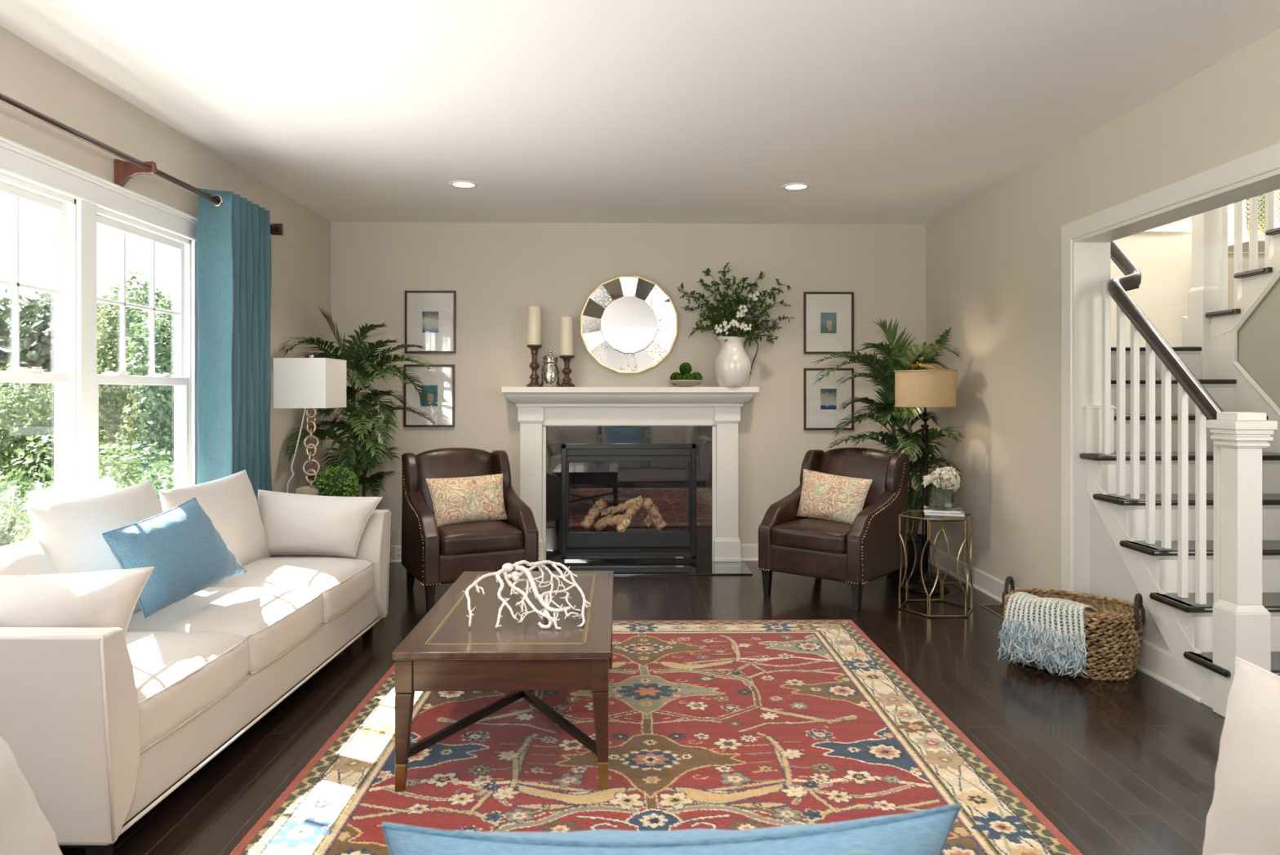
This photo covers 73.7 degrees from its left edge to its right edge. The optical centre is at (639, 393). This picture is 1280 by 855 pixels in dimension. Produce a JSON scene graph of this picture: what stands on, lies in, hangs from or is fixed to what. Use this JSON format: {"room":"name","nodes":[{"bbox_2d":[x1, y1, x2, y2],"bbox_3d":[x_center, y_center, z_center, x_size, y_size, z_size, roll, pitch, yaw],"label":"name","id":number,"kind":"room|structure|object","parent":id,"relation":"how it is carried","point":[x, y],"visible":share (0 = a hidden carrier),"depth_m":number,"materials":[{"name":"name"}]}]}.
{"room":"living room","nodes":[
{"label":"living room","id":0,"kind":"room"},
{"bbox_2d":[0,26,331,499],"bbox_3d":[-2.412,-0.013,1.217,0.090,2.745,11.740,0,0,-1],"label":"wall","id":1,"kind":"structure","parent":0,"point":[301,258],"depth_m":4.56,"materials":[{"name":"beige paint"}]},
{"bbox_2d":[0,172,75,502],"bbox_3d":[-2.456,-0.040,3.232,0.084,1.600,0.872,0,0,-1],"label":"window","id":2,"kind":"structure","parent":1,"relation":"in","point":[64,377],"depth_m":3.62,"materials":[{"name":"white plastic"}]},
{"bbox_2d":[0,136,198,499],"bbox_3d":[-2.405,-0.041,3.263,0.114,1.822,3.070,0,0,-1],"label":"trim","id":3,"kind":"structure","parent":1,"relation":"attached to","point":[91,191],"depth_m":3.74,"materials":[{"name":"white wood"}]},
{"bbox_2d":[0,93,283,235],"bbox_3d":[-2.317,-1.013,3.387,0.192,0.142,4.075,0,0,-1],"label":"curtain rod","id":4,"kind":"object","parent":1,"relation":"attached to","point":[124,171],"visible":0.86,"depth_m":3.93,"materials":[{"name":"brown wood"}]},
{"bbox_2d":[196,187,271,502],"bbox_3d":[-2.287,0.118,4.859,0.176,2.425,0.631,0,0,-1],"label":"curtain","id":5,"kind":"object","parent":4,"relation":"hanging from","point":[233,239],"visible":0.66,"depth_m":4.68,"materials":[{"name":"teal fabric"}]},
{"bbox_2d":[97,206,191,494],"bbox_3d":[-2.477,-0.040,4.212,0.084,1.600,0.872,0,0,-1],"label":"window","id":6,"kind":"structure","parent":1,"relation":"in","point":[181,380],"depth_m":4.60,"materials":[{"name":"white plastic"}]},
{"bbox_2d":[331,222,925,560],"bbox_3d":[0.166,-0.013,7.045,5.502,2.745,0.200,0,0,-1],"label":"wall","id":7,"kind":"structure","parent":0,"point":[496,271],"depth_m":6.94,"materials":[{"name":"beige paint"}]},
{"bbox_2d":[395,546,401,558],"bbox_3d":[-1.939,1.280,6.882,0.076,0.100,0.006,0,0,-1],"label":"wall outlet","id":8,"kind":"object","parent":7,"relation":"attached to","point":[397,548],"visible":0.78,"depth_m":6.88,"materials":[{"name":"white plastic"}]},
{"bbox_2d":[397,547,401,556],"bbox_3d":[-1.939,1.280,6.880,0.032,0.070,0.002,0,0,-1],"label":"socket","id":9,"kind":"object","parent":8,"relation":"attached to","point":[399,549],"depth_m":6.88,"materials":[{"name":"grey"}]},
{"bbox_2d":[403,364,454,426],"bbox_3d":[-1.701,0.017,6.891,0.408,0.504,0.024,0,0,-1],"label":"framed print","id":10,"kind":"object","parent":7,"relation":"attached to","point":[440,384],"visible":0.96,"depth_m":6.89,"materials":[{"name":"white paper"}]},
{"bbox_2d":[421,385,437,406],"bbox_3d":[-1.701,0.017,6.899,0.140,0.178,0.003,0,0,-1],"label":"print","id":11,"kind":"object","parent":10,"relation":"attached to","point":[432,390],"depth_m":6.90},
{"bbox_2d":[404,290,456,353],"bbox_3d":[-1.693,-0.578,6.891,0.408,0.504,0.024,0,0,-1],"label":"framed print","id":12,"kind":"object","parent":7,"relation":"attached to","point":[430,316],"visible":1,"depth_m":6.89,"materials":[{"name":"white paper"}]},
{"bbox_2d":[422,311,438,332],"bbox_3d":[-1.693,-0.578,6.899,0.140,0.178,0.003,0,0,-1],"label":"print","id":13,"kind":"object","parent":12,"relation":"attached to","point":[429,319],"depth_m":6.90},
{"bbox_2d":[389,543,758,562],"bbox_3d":[-0.074,1.292,6.927,4.834,0.135,0.026,0,0,-1],"label":"baseboard","id":14,"kind":"structure","parent":7,"relation":"attached to","point":[749,552],"depth_m":6.95,"materials":[{"name":"white paint"}]},
{"bbox_2d":[581,275,677,373],"bbox_3d":[-0.088,-0.558,6.911,0.779,0.779,0.053,0,0,-1],"label":"wall mirror","id":15,"kind":"object","parent":7,"relation":"attached to","point":[629,323],"visible":1,"depth_m":6.89,"materials":[{"name":"silver mirror"}]},
{"bbox_2d":[803,291,853,353],"bbox_3d":[1.539,-0.577,6.963,0.408,0.504,0.024,0,0,-1],"label":"framed print","id":16,"kind":"object","parent":7,"relation":"attached to","point":[828,316],"visible":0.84,"depth_m":6.96,"materials":[{"name":"white paper"}]},
{"bbox_2d":[820,312,836,333],"bbox_3d":[1.539,-0.577,6.970,0.140,0.178,0.003,0,0,-1],"label":"print","id":17,"kind":"object","parent":16,"relation":"attached to","point":[828,320],"depth_m":6.97},
{"bbox_2d":[803,368,853,430],"bbox_3d":[1.539,0.044,6.963,0.408,0.504,0.024,0,0,-1],"label":"framed print","id":18,"kind":"object","parent":7,"relation":"attached to","point":[822,399],"visible":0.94,"depth_m":6.96,"materials":[{"name":"white paper"}]},
{"bbox_2d":[820,388,836,408],"bbox_3d":[1.539,0.044,6.970,0.140,0.178,0.003,0,0,-1],"label":"print","id":19,"kind":"object","parent":18,"relation":"attached to","point":[828,396],"depth_m":6.97},
{"bbox_2d":[0,0,1279,224],"bbox_3d":[0.080,-1.510,1.172,5.132,0.250,11.940,0,0,-1],"label":"ceiling","id":20,"kind":"structure","parent":0,"point":[891,112],"depth_m":3.90,"materials":[{"name":"white paint"}]},
{"bbox_2d":[448,180,479,188],"bbox_3d":[-1.167,-1.381,5.648,0.200,0.007,0.200,0,0,-1],"label":"recessed light","id":21,"kind":"object","parent":20,"relation":"in","point":[459,184],"visible":1,"depth_m":5.64,"materials":[{"name":"white plastic"}]},
{"bbox_2d":[781,182,811,191],"bbox_3d":[1.044,-1.381,5.707,0.200,0.007,0.200,0,0,-1],"label":"recessed light","id":22,"kind":"object","parent":20,"relation":"in","point":[797,186],"visible":1,"depth_m":5.69,"materials":[{"name":"white plastic"}]},
{"bbox_2d":[59,560,1225,854],"bbox_3d":[1.971,1.460,1.344,10.000,0.200,12.200,0,0,-1],"label":"floor","id":23,"kind":"structure","parent":0,"point":[1127,766],"depth_m":3.58,"materials":[{"name":"brown wood"}]},
{"bbox_2d":[0,469,391,854],"bbox_3d":[-1.889,0.868,3.563,0.927,0.985,2.519,0,0,1],"label":"sofa","id":24,"kind":"object","parent":23,"relation":"on","point":[102,725],"visible":0.8,"depth_m":2.95,"materials":[{"name":"beige fabric"}]},
{"bbox_2d":[0,537,57,575],"bbox_3d":[-2.113,0.703,2.784,0.228,0.405,0.640,0,0,1],"label":"cushion","id":25,"kind":"object","parent":24,"relation":"on","point":[34,555],"depth_m":2.93,"materials":[{"name":"beige fabric"}]},
{"bbox_2d":[0,566,154,636],"bbox_3d":[-1.789,0.703,2.537,0.699,0.381,0.216,0,0,-1],"label":"throw pillow","id":26,"kind":"object","parent":24,"relation":"on","point":[104,598],"visible":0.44,"depth_m":2.47,"materials":[{"name":"beige fabric"}]},
{"bbox_2d":[26,479,162,613],"bbox_3d":[-2.089,0.640,3.384,0.249,0.530,0.760,0,0,1],"label":"cushion","id":27,"kind":"object","parent":24,"relation":"on","point":[68,535],"depth_m":3.17,"materials":[{"name":"beige fabric"}]},
{"bbox_2d":[100,497,247,617],"bbox_3d":[-1.769,0.615,3.272,0.179,0.406,0.771,0,0,13],"label":"throw pillow","id":28,"kind":"object","parent":24,"relation":"on","point":[188,555],"visible":0.89,"depth_m":3.17,"materials":[{"name":"blue fabric"}]},
{"bbox_2d":[124,631,248,751],"bbox_3d":[-1.835,0.963,2.853,0.768,0.211,0.728,0,0,1],"label":"seat cushion","id":29,"kind":"object","parent":24,"relation":"on","point":[180,677],"depth_m":2.83,"materials":[{"name":"beige fabric"}]},
{"bbox_2d":[158,469,271,566],"bbox_3d":[-2.074,0.657,4.219,0.240,0.495,0.830,0,0,1],"label":"cushion","id":30,"kind":"object","parent":24,"relation":"on","point":[230,501],"depth_m":4.22,"materials":[{"name":"beige fabric"}]},
{"bbox_2d":[126,586,323,673],"bbox_3d":[-1.823,0.963,3.579,0.768,0.211,0.716,0,0,1],"label":"seat cushion","id":31,"kind":"object","parent":24,"relation":"on","point":[277,621],"depth_m":3.43,"materials":[{"name":"beige fabric"}]},
{"bbox_2d":[208,556,373,622],"bbox_3d":[-1.812,0.963,4.288,0.768,0.211,0.693,0,0,1],"label":"seat cushion","id":32,"kind":"object","parent":24,"relation":"on","point":[345,583],"depth_m":4.17,"materials":[{"name":"beige fabric"}]},
{"bbox_2d":[257,488,382,556],"bbox_3d":[-1.767,0.700,4.622,0.734,0.356,0.201,0,0,-1],"label":"throw pillow","id":33,"kind":"object","parent":24,"relation":"on","point":[293,523],"visible":0.83,"depth_m":4.55,"materials":[{"name":"beige fabric"}]},
{"bbox_2d":[276,305,440,496],"bbox_3d":[-1.930,0.352,6.056,1.039,2.017,0.876,0,0,-1],"label":"potted palm","id":34,"kind":"object","parent":23,"relation":"on","point":[372,451],"visible":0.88,"depth_m":6.01,"materials":[{"name":"green plant"}]},
{"bbox_2d":[401,447,539,612],"bbox_3d":[-1.165,0.873,5.753,0.760,0.975,0.839,0,0,-26],"label":"armchair","id":35,"kind":"object","parent":23,"relation":"on","point":[433,554],"visible":0.88,"depth_m":5.53,"materials":[{"name":"brown leather"}]},
{"bbox_2d":[425,473,506,526],"bbox_3d":[-1.145,0.713,5.738,0.569,0.311,0.195,0,0,-40],"label":"throw pillow","id":36,"kind":"object","parent":35,"relation":"on","point":[474,498],"visible":0.98,"depth_m":5.66,"materials":[{"name":"beige fabric"}]},
{"bbox_2d":[437,519,523,555],"bbox_3d":[-1.122,0.929,5.667,0.536,0.156,0.645,0,0,-26],"label":"seat cushion","id":37,"kind":"object","parent":35,"relation":"on","point":[500,536],"depth_m":5.41,"materials":[{"name":"brown leather"}]},
{"bbox_2d":[501,386,759,575],"bbox_3d":[-0.076,0.653,6.822,2.021,1.413,0.875,0,0,-1],"label":"fireplace","id":38,"kind":"object","parent":23,"relation":"on","point":[640,511],"visible":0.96,"depth_m":6.86,"materials":[{"name":"white paint"}]},
{"bbox_2d":[526,344,542,386],"bbox_3d":[-0.839,-0.220,6.783,0.132,0.333,0.132,0,0,-1],"label":"candlestick","id":39,"kind":"object","parent":38,"relation":"on","point":[534,365],"visible":1,"depth_m":6.76,"materials":[{"name":"brown wood"}]},
{"bbox_2d":[528,306,541,344],"bbox_3d":[-0.839,-0.543,6.783,0.105,0.313,0.104,0,0,-1],"label":"pillar candle","id":40,"kind":"object","parent":39,"relation":"on","point":[534,312],"visible":0.9,"depth_m":6.74,"materials":[{"name":"beige wax"}]},
{"bbox_2d":[541,349,559,386],"bbox_3d":[-0.711,-0.203,6.776,0.144,0.300,0.143,0,0,-1],"label":"lidded jar","id":41,"kind":"object","parent":38,"relation":"on","point":[550,370],"visible":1,"depth_m":6.72,"materials":[{"name":"silver metal"}]},
{"bbox_2d":[559,355,575,386],"bbox_3d":[-0.581,-0.178,6.789,0.132,0.250,0.132,0,0,-1],"label":"candlestick","id":42,"kind":"object","parent":38,"relation":"on","point":[566,380],"visible":1,"depth_m":6.76,"materials":[{"name":"brown wood"}]},
{"bbox_2d":[560,316,573,355],"bbox_3d":[-0.581,-0.460,6.789,0.105,0.313,0.104,0,0,-1],"label":"pillar candle","id":43,"kind":"object","parent":42,"relation":"on","point":[566,323],"visible":0.93,"depth_m":6.75,"materials":[{"name":"beige wax"}]},
{"bbox_2d":[501,386,759,392],"bbox_3d":[-0.076,-0.030,6.815,2.021,0.045,0.250,0,0,-1],"label":"mantel shelf","id":44,"kind":"object","parent":38,"relation":"attached to","point":[504,389],"depth_m":6.69,"materials":[{"name":"white paint"}]},
{"bbox_2d":[667,379,703,386],"bbox_3d":[0.366,-0.081,6.800,0.292,0.054,0.292,0,0,-1],"label":"shallow bowl","id":45,"kind":"object","parent":38,"relation":"on","point":[682,383],"visible":1,"depth_m":6.71,"materials":[{"name":"ceramic"}]},
{"bbox_2d":[670,372,682,385],"bbox_3d":[0.289,-0.120,6.782,0.100,0.103,0.102,0,0,-1],"label":"moss ball","id":46,"kind":"object","parent":45,"relation":"in","point":[675,375],"visible":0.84,"depth_m":6.75,"materials":[{"name":"green plant"}]},
{"bbox_2d":[681,373,693,379],"bbox_3d":[0.378,-0.114,6.775,0.101,0.101,0.103,0,0,-1],"label":"moss ball","id":47,"kind":"object","parent":45,"relation":"in","point":[687,375],"visible":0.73,"depth_m":6.74,"materials":[{"name":"green plant"}]},
{"bbox_2d":[691,372,702,384],"bbox_3d":[0.449,-0.121,6.802,0.101,0.101,0.101,0,0,-1],"label":"moss ball","id":48,"kind":"object","parent":45,"relation":"in","point":[696,375],"visible":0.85,"depth_m":6.76,"materials":[{"name":"green plant"}]},
{"bbox_3d":[0.349,-0.119,6.874,0.100,0.105,0.102,0,0,-1],"label":"moss ball","id":49,"kind":"object","parent":45,"relation":"in","visible":0},
{"bbox_2d":[679,362,692,374],"bbox_3d":[0.365,-0.199,6.830,0.101,0.104,0.103,0,0,-1],"label":"moss ball","id":50,"kind":"object","parent":49,"relation":"on","point":[684,368],"visible":0.8,"depth_m":6.79,"materials":[{"name":"green plant"}]},
{"bbox_2d":[713,336,758,386],"bbox_3d":[0.736,-0.253,6.793,0.300,0.399,0.300,0,0,44],"label":"pitcher","id":51,"kind":"object","parent":38,"relation":"on","point":[732,366],"visible":0.97,"depth_m":6.69,"materials":[{"name":"white ceramic"}]},
{"bbox_2d":[677,262,795,346],"bbox_3d":[0.760,-0.694,6.760,0.953,0.724,0.325,0,0,1],"label":"arrangement","id":52,"kind":"object","parent":51,"relation":"in","point":[719,322],"visible":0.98,"depth_m":6.75,"materials":[{"name":"green plant"}]},
{"bbox_2d":[229,618,1083,854],"bbox_3d":[0.036,1.353,3.277,2.510,0.015,3.620,0,0,-1],"label":"area rug","id":53,"kind":"object","parent":23,"relation":"on","point":[720,724],"visible":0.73,"depth_m":3.17,"materials":[{"name":"fabric"}]},
{"bbox_2d":[391,570,613,791],"bbox_3d":[-0.484,1.111,3.550,0.739,0.475,1.320,0,0,-1],"label":"coffee table","id":54,"kind":"object","parent":53,"relation":"on","point":[442,652],"visible":0.98,"depth_m":2.98,"materials":[{"name":"brown wood"}]},
{"bbox_2d":[462,560,591,629],"bbox_3d":[-0.430,0.789,3.477,0.478,0.170,0.661,0,0,4],"label":"sculpture","id":55,"kind":"object","parent":54,"relation":"on","point":[506,567],"visible":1,"depth_m":3.41,"materials":[{"name":"white"}]},
{"bbox_2d":[757,447,909,611],"bbox_3d":[1.327,0.873,5.811,0.760,0.975,0.839,0,0,40],"label":"armchair","id":56,"kind":"object","parent":23,"relation":"on","point":[857,553],"visible":0.94,"depth_m":5.63,"materials":[{"name":"brown leather"}]},
{"bbox_2d":[771,516,852,553],"bbox_3d":[1.265,0.929,5.737,0.536,0.156,0.645,0,0,40],"label":"seat cushion","id":57,"kind":"object","parent":56,"relation":"on","point":[806,535],"depth_m":5.52,"materials":[{"name":"brown leather"}]},
{"bbox_2d":[796,468,872,524],"bbox_3d":[1.301,0.698,5.809,0.197,0.331,0.564,0,0,-39],"label":"throw pillow","id":58,"kind":"object","parent":56,"relation":"on","point":[824,495],"visible":0.91,"depth_m":5.73,"materials":[{"name":"beige fabric"}]},
{"bbox_2d":[811,316,969,580],"bbox_3d":[1.820,0.394,6.236,1.098,1.932,0.803,0,0,20],"label":"potted palm","id":59,"kind":"object","parent":23,"relation":"on","point":[912,444],"visible":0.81,"depth_m":6.17,"materials":[{"name":"green plant"}]},
{"bbox_2d":[887,532,932,580],"bbox_3d":[1.981,1.210,6.345,0.360,0.300,0.360,0,0,-1],"label":"pot","id":60,"kind":"object","parent":59,"relation":"attached to","point":[917,537],"depth_m":6.19,"materials":[{"name":"black ceramic"}]},
{"bbox_2d":[893,369,964,594],"bbox_3d":[1.996,0.600,5.940,0.437,1.521,0.418,0,0,30],"label":"floor lamp","id":61,"kind":"object","parent":23,"relation":"on","point":[925,388],"visible":0.86,"depth_m":5.82,"materials":[{"name":"beige fabric"}]},
{"bbox_2d":[898,510,973,617],"bbox_3d":[1.867,1.060,5.387,0.477,0.597,0.413,0,0,-1],"label":"side table","id":62,"kind":"object","parent":23,"relation":"on","point":[966,538],"visible":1,"depth_m":5.36,"materials":[{"name":"gold metal"}]},
{"bbox_2d":[924,510,964,516],"bbox_3d":[1.935,0.756,5.434,0.237,0.014,0.200,0,0,17],"label":"book","id":63,"kind":"object","parent":62,"relation":"on","point":[962,513],"visible":0.57,"depth_m":5.34,"materials":[{"name":"white paper"}]},
{"bbox_2d":[923,505,961,513],"bbox_3d":[1.930,0.740,5.444,0.227,0.017,0.205,0,0,19],"label":"book","id":64,"kind":"object","parent":63,"relation":"on","point":[927,508],"visible":1,"depth_m":5.38,"materials":[{"name":"white paper"}]},
{"bbox_3d":[1.945,0.668,5.484,0.112,0.125,0.112,0,0,7],"label":"glass vase","id":65,"kind":"object","parent":64,"relation":"on","visible":0},
{"bbox_2d":[920,466,959,505],"bbox_3d":[1.932,0.592,5.478,0.264,0.254,0.187,0,0,-1],"label":"bunch","id":66,"kind":"object","parent":65,"relation":"in","point":[934,478],"visible":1,"depth_m":5.46,"materials":[{"name":"white plant"}]},
{"bbox_2d":[928,572,963,582],"bbox_3d":[2.232,1.357,6.301,0.170,0.006,0.360,0,0,-1],"label":"floor vent","id":67,"kind":"object","parent":23,"relation":"in","point":[948,579],"visible":0.62,"depth_m":6.29,"materials":[{"name":"gold metal"}]},
{"bbox_2d":[979,603,1004,618],"bbox_3d":[2.276,1.357,5.321,0.170,0.006,0.360,0,0,-1],"label":"floor vent","id":68,"kind":"object","parent":23,"relation":"in","point":[997,608],"visible":0.44,"depth_m":5.39,"materials":[{"name":"gold metal"}]},
{"bbox_2d":[983,604,1004,616],"bbox_3d":[2.276,1.357,5.321,0.142,0.004,0.332,0,0,-1],"label":"grille","id":69,"kind":"object","parent":68,"relation":"attached to","point":[997,609],"depth_m":5.38,"materials":[{"name":"brown metal"}]},
{"bbox_2d":[1002,575,1145,680],"bbox_3d":[2.168,1.160,4.294,0.630,0.401,0.455,0,0,41],"label":"wicker basket","id":70,"kind":"object","parent":23,"relation":"on","point":[1113,633],"visible":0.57,"depth_m":4.05,"materials":[{"name":"brown wicker"}]},
{"bbox_2d":[996,591,1097,677],"bbox_3d":[2.029,1.172,4.225,0.439,0.344,0.343,0,0,41],"label":"knitted throw","id":71,"kind":"object","parent":70,"relation":"on","point":[1034,627],"visible":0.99,"depth_m":4.13,"materials":[{"name":"fabric"}]},
{"bbox_2d":[1079,240,1279,717],"bbox_3d":[2.970,0.070,5.257,1.140,2.581,4.020,0,0,-1],"label":"staircase","id":72,"kind":"structure","parent":23,"relation":"on","point":[1183,468],"depth_m":4.08,"materials":[{"name":"white paint"}]},
{"bbox_2d":[1187,191,1279,378],"bbox_3d":[4.080,-1.618,4.202,1.158,3.251,2.453,0,0,-1],"label":"staircase","id":73,"kind":"structure","parent":72,"relation":"on","point":[1207,297],"depth_m":5.18,"materials":[{"name":"white paint"}]},
{"bbox_2d":[1212,853,1252,854],"bbox_3d":[0.026,0.917,1.093,2.534,0.885,0.977,0,0,-1],"label":"sofa","id":74,"kind":"object","parent":23,"relation":"on","point":[1220,853],"visible":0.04,"depth_m":0.92,"materials":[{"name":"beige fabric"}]},
{"bbox_2d":[0,735,62,854],"bbox_3d":[-1.022,0.670,1.236,0.229,0.424,0.497,0,0,9],"label":"throw pillow","id":75,"kind":"object","parent":74,"relation":"on","point":[24,828],"visible":1,"depth_m":1.30,"materials":[{"name":"beige fabric"}]},
{"bbox_2d":[381,802,961,854],"bbox_3d":[0.032,0.665,0.996,0.651,0.416,0.182,0,0,-1],"label":"throw pillow","id":76,"kind":"object","parent":74,"relation":"on","point":[926,831],"visible":1,"depth_m":0.95,"materials":[{"name":"blue fabric"}]},
{"bbox_2d":[1202,656,1279,854],"bbox_3d":[1.021,0.660,1.253,0.187,0.445,0.464,0,0,-1],"label":"throw pillow","id":77,"kind":"object","parent":74,"relation":"on","point":[1243,815],"visible":1,"depth_m":1.34,"materials":[{"name":"beige fabric"}]},
{"bbox_3d":[-2.018,1.034,5.357,0.600,0.652,0.520,0,0,-1],"label":"end table","id":78,"kind":"object","parent":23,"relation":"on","visible":0},
{"bbox_2d":[272,355,346,495],"bbox_3d":[-2.063,0.237,5.358,0.319,0.957,0.397,0,0,-1],"label":"table lamp","id":79,"kind":"object","parent":78,"relation":"on","point":[313,383],"visible":0.91,"depth_m":5.16,"materials":[{"name":"fabric"}]},
{"bbox_2d":[315,465,359,496],"bbox_3d":[-1.893,0.586,5.340,0.277,0.275,0.282,0,0,-1],"label":"boxwood ball","id":80,"kind":"object","parent":78,"relation":"on","point":[333,482],"visible":0.8,"depth_m":5.27,"materials":[{"name":"plant"}]},
{"bbox_2d":[925,28,1279,593],"bbox_3d":[2.558,-0.013,1.226,0.176,2.745,11.540,0,0,-1],"label":"wall","id":81,"kind":"structure","parent":0,"point":[993,260],"depth_m":5.22,"materials":[{"name":"beige paint"}]},
{"bbox_2d":[928,545,1018,603],"bbox_3d":[2.354,1.292,5.898,0.026,0.135,2.159,0,0,-1],"label":"baseboard","id":82,"kind":"structure","parent":81,"relation":"attached to","point":[987,584],"depth_m":6.00,"materials":[{"name":"white paint"}]},
{"bbox_2d":[1061,142,1279,598],"bbox_3d":[2.517,0.207,2.921,0.218,2.305,3.760,0,0,-1],"label":"trim","id":83,"kind":"structure","parent":81,"relation":"attached to","point":[1086,241],"depth_m":4.68,"materials":[{"name":"white paint"}]},
{"bbox_2d":[1089,497,1170,651],"bbox_3d":[2.500,0.894,4.166,0.038,0.932,1.040,0,0,-1],"label":"wall","id":84,"kind":"structure","parent":0,"point":[1109,576],"depth_m":4.49,"materials":[{"name":"grey paint"}]},
{"bbox_2d":[1137,639,1201,702],"bbox_3d":[2.467,1.285,4.220,0.026,0.150,0.930,0,0,-1],"label":"baseboard","id":85,"kind":"structure","parent":84,"relation":"attached to","point":[1155,661],"depth_m":4.03,"materials":[{"name":"white paint"}]},
{"bbox_2d":[1110,231,1264,346],"bbox_3d":[4.550,-1.290,7.377,4.078,5.300,0.150,0,0,-1],"label":"wall","id":86,"kind":"structure","parent":0,"point":[1163,260],"depth_m":7.30,"materials":[{"name":"beige paint"}]},
{"bbox_2d":[1143,204,1279,253],"bbox_3d":[4.476,-2.320,7.305,3.928,2.240,0.110,0,0,-1],"label":"trim","id":87,"kind":"structure","parent":86,"relation":"attached to","point":[1184,225],"depth_m":7.29,"materials":[{"name":"white paint"}]},
{"bbox_2d":[1227,234,1264,252],"bbox_3d":[5.597,-1.230,7.005,1.600,0.060,0.520,0,0,-1],"label":"ledge","id":88,"kind":"object","parent":86,"relation":"attached to","point":[1260,237],"visible":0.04,"depth_m":6.91,"materials":[{"name":"white paint"}]},
{"bbox_2d":[1245,194,1264,234],"bbox_3d":[4.935,-1.739,6.835,0.372,0.977,0.468,0,0,-1],"label":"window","id":89,"kind":"structure","parent":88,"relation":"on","point":[1260,231],"depth_m":6.81,"materials":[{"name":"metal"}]},
{"bbox_2d":[1274,189,1279,224],"bbox_3d":[5.233,-1.750,6.888,0.402,0.741,0.418,0,0,6],"label":"wicker vase","id":90,"kind":"object","parent":88,"relation":"on","point":[1277,200],"visible":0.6,"depth_m":6.91,"materials":[{"name":"brown ceramic"}]},
{"bbox_2d":[1237,278,1279,408],"bbox_3d":[3.570,-0.440,4.080,0.032,3.600,2.400,0,0,-1],"label":"wall","id":91,"kind":"structure","parent":0,"point":[1259,354],"depth_m":4.83,"materials":[{"name":"beige paint"}]},
{"label":"outside","id":92,"kind":"structure","parent":0,"visible":0},
{"bbox_2d":[0,435,172,545],"bbox_3d":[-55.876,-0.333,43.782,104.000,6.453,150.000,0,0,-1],"label":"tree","id":93,"kind":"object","parent":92,"point":[6,476],"depth_m":25.33,"materials":[{"name":"green plant"}]},
{"bbox_2d":[0,288,50,408],"bbox_3d":[-31.132,-1.171,40.223,6.247,8.151,6.138,0,0,-1],"label":"tree","id":94,"kind":"object","parent":93,"relation":"on","point":[6,300],"visible":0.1,"depth_m":40.64,"materials":[{"name":"green plant"}]},
{"bbox_2d":[0,478,110,546],"bbox_3d":[-7.035,1.847,10.410,1.425,1.838,1.805,0,0,-1],"label":"shrub","id":95,"kind":"object","parent":93,"relation":"on","point":[4,540],"visible":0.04,"depth_m":9.86,"materials":[{"name":"green plant"}]},
{"bbox_2d":[0,382,112,471],"bbox_3d":[-17.404,0.988,23.989,4.859,3.036,4.421,0,0,45],"label":"shrub","id":96,"kind":"object","parent":93,"relation":"on","point":[15,384],"visible":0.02,"depth_m":24.30,"materials":[{"name":"green plant"}]},
{"bbox_2d":[0,361,127,524],"bbox_3d":[-11.509,1.093,16.600,2.854,3.378,2.631,0,0,-36],"label":"shrub","id":97,"kind":"object","parent":93,"relation":"on","point":[34,416],"visible":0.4,"depth_m":16.00,"materials":[{"name":"green plant"}]},
{"bbox_2d":[0,290,130,426],"bbox_3d":[-26.523,-0.971,39.871,7.487,8.042,6.259,0,0,-1],"label":"tree","id":98,"kind":"object","parent":93,"relation":"on","point":[42,353],"visible":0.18,"depth_m":38.94,"materials":[{"name":"green plant"}]},
{"bbox_2d":[97,308,173,438],"bbox_3d":[-24.435,-0.620,42.047,7.597,7.409,7.438,0,0,-1],"label":"tree","id":99,"kind":"object","parent":93,"relation":"on","point":[98,310],"visible":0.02,"depth_m":40.59,"materials":[{"name":"green plant"}]},
{"bbox_2d":[97,262,173,477],"bbox_3d":[-8.164,0.364,13.873,1.840,5.107,2.120,0,0,7],"label":"tree","id":100,"kind":"object","parent":93,"relation":"on","point":[111,397],"visible":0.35,"depth_m":13.32,"materials":[{"name":"green plant"}]},
{"bbox_2d":[98,442,173,511],"bbox_3d":[-4.213,1.583,7.593,1.583,2.320,1.628,0,0,23],"label":"shrub","id":101,"kind":"object","parent":93,"relation":"on","point":[157,482],"visible":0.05,"depth_m":7.23,"materials":[{"name":"green plant"}]},
{"bbox_2d":[99,280,173,326],"bbox_3d":[-36.812,-3.292,60.813,7.318,9.520,8.123,0,0,-1],"label":"tree","id":102,"kind":"object","parent":93,"relation":"on","point":[157,294],"visible":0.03,"depth_m":60.27,"materials":[{"name":"green plant"}]},
{"bbox_2d":[114,289,173,489],"bbox_3d":[-6.120,0.632,11.339,1.381,4.569,1.529,0,0,-1],"label":"tree","id":103,"kind":"object","parent":93,"relation":"on","point":[164,357],"visible":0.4,"depth_m":10.90,"materials":[{"name":"green plant"}]},
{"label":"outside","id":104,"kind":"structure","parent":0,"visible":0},
{"bbox_3d":[-5.774,1.710,2.374,6.560,0.200,13.000,0,0,-1],"label":"terrace","id":105,"kind":"object","parent":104,"visible":0},
{"bbox_2d":[0,434,173,542],"bbox_3d":[-5.158,1.439,8.386,1.925,2.169,1.426,0,0,13],"label":"shrub","id":106,"kind":"object","parent":105,"relation":"on","point":[13,512],"visible":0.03,"depth_m":8.25,"materials":[{"name":"green plant"}]},
{"bbox_2d":[13,478,162,542],"bbox_3d":[-4.607,1.559,7.331,1.114,1.703,1.223,0,0,-1],"label":"shrub","id":107,"kind":"object","parent":105,"relation":"on","point":[21,535],"visible":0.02,"depth_m":6.96,"materials":[{"name":"green plant"}]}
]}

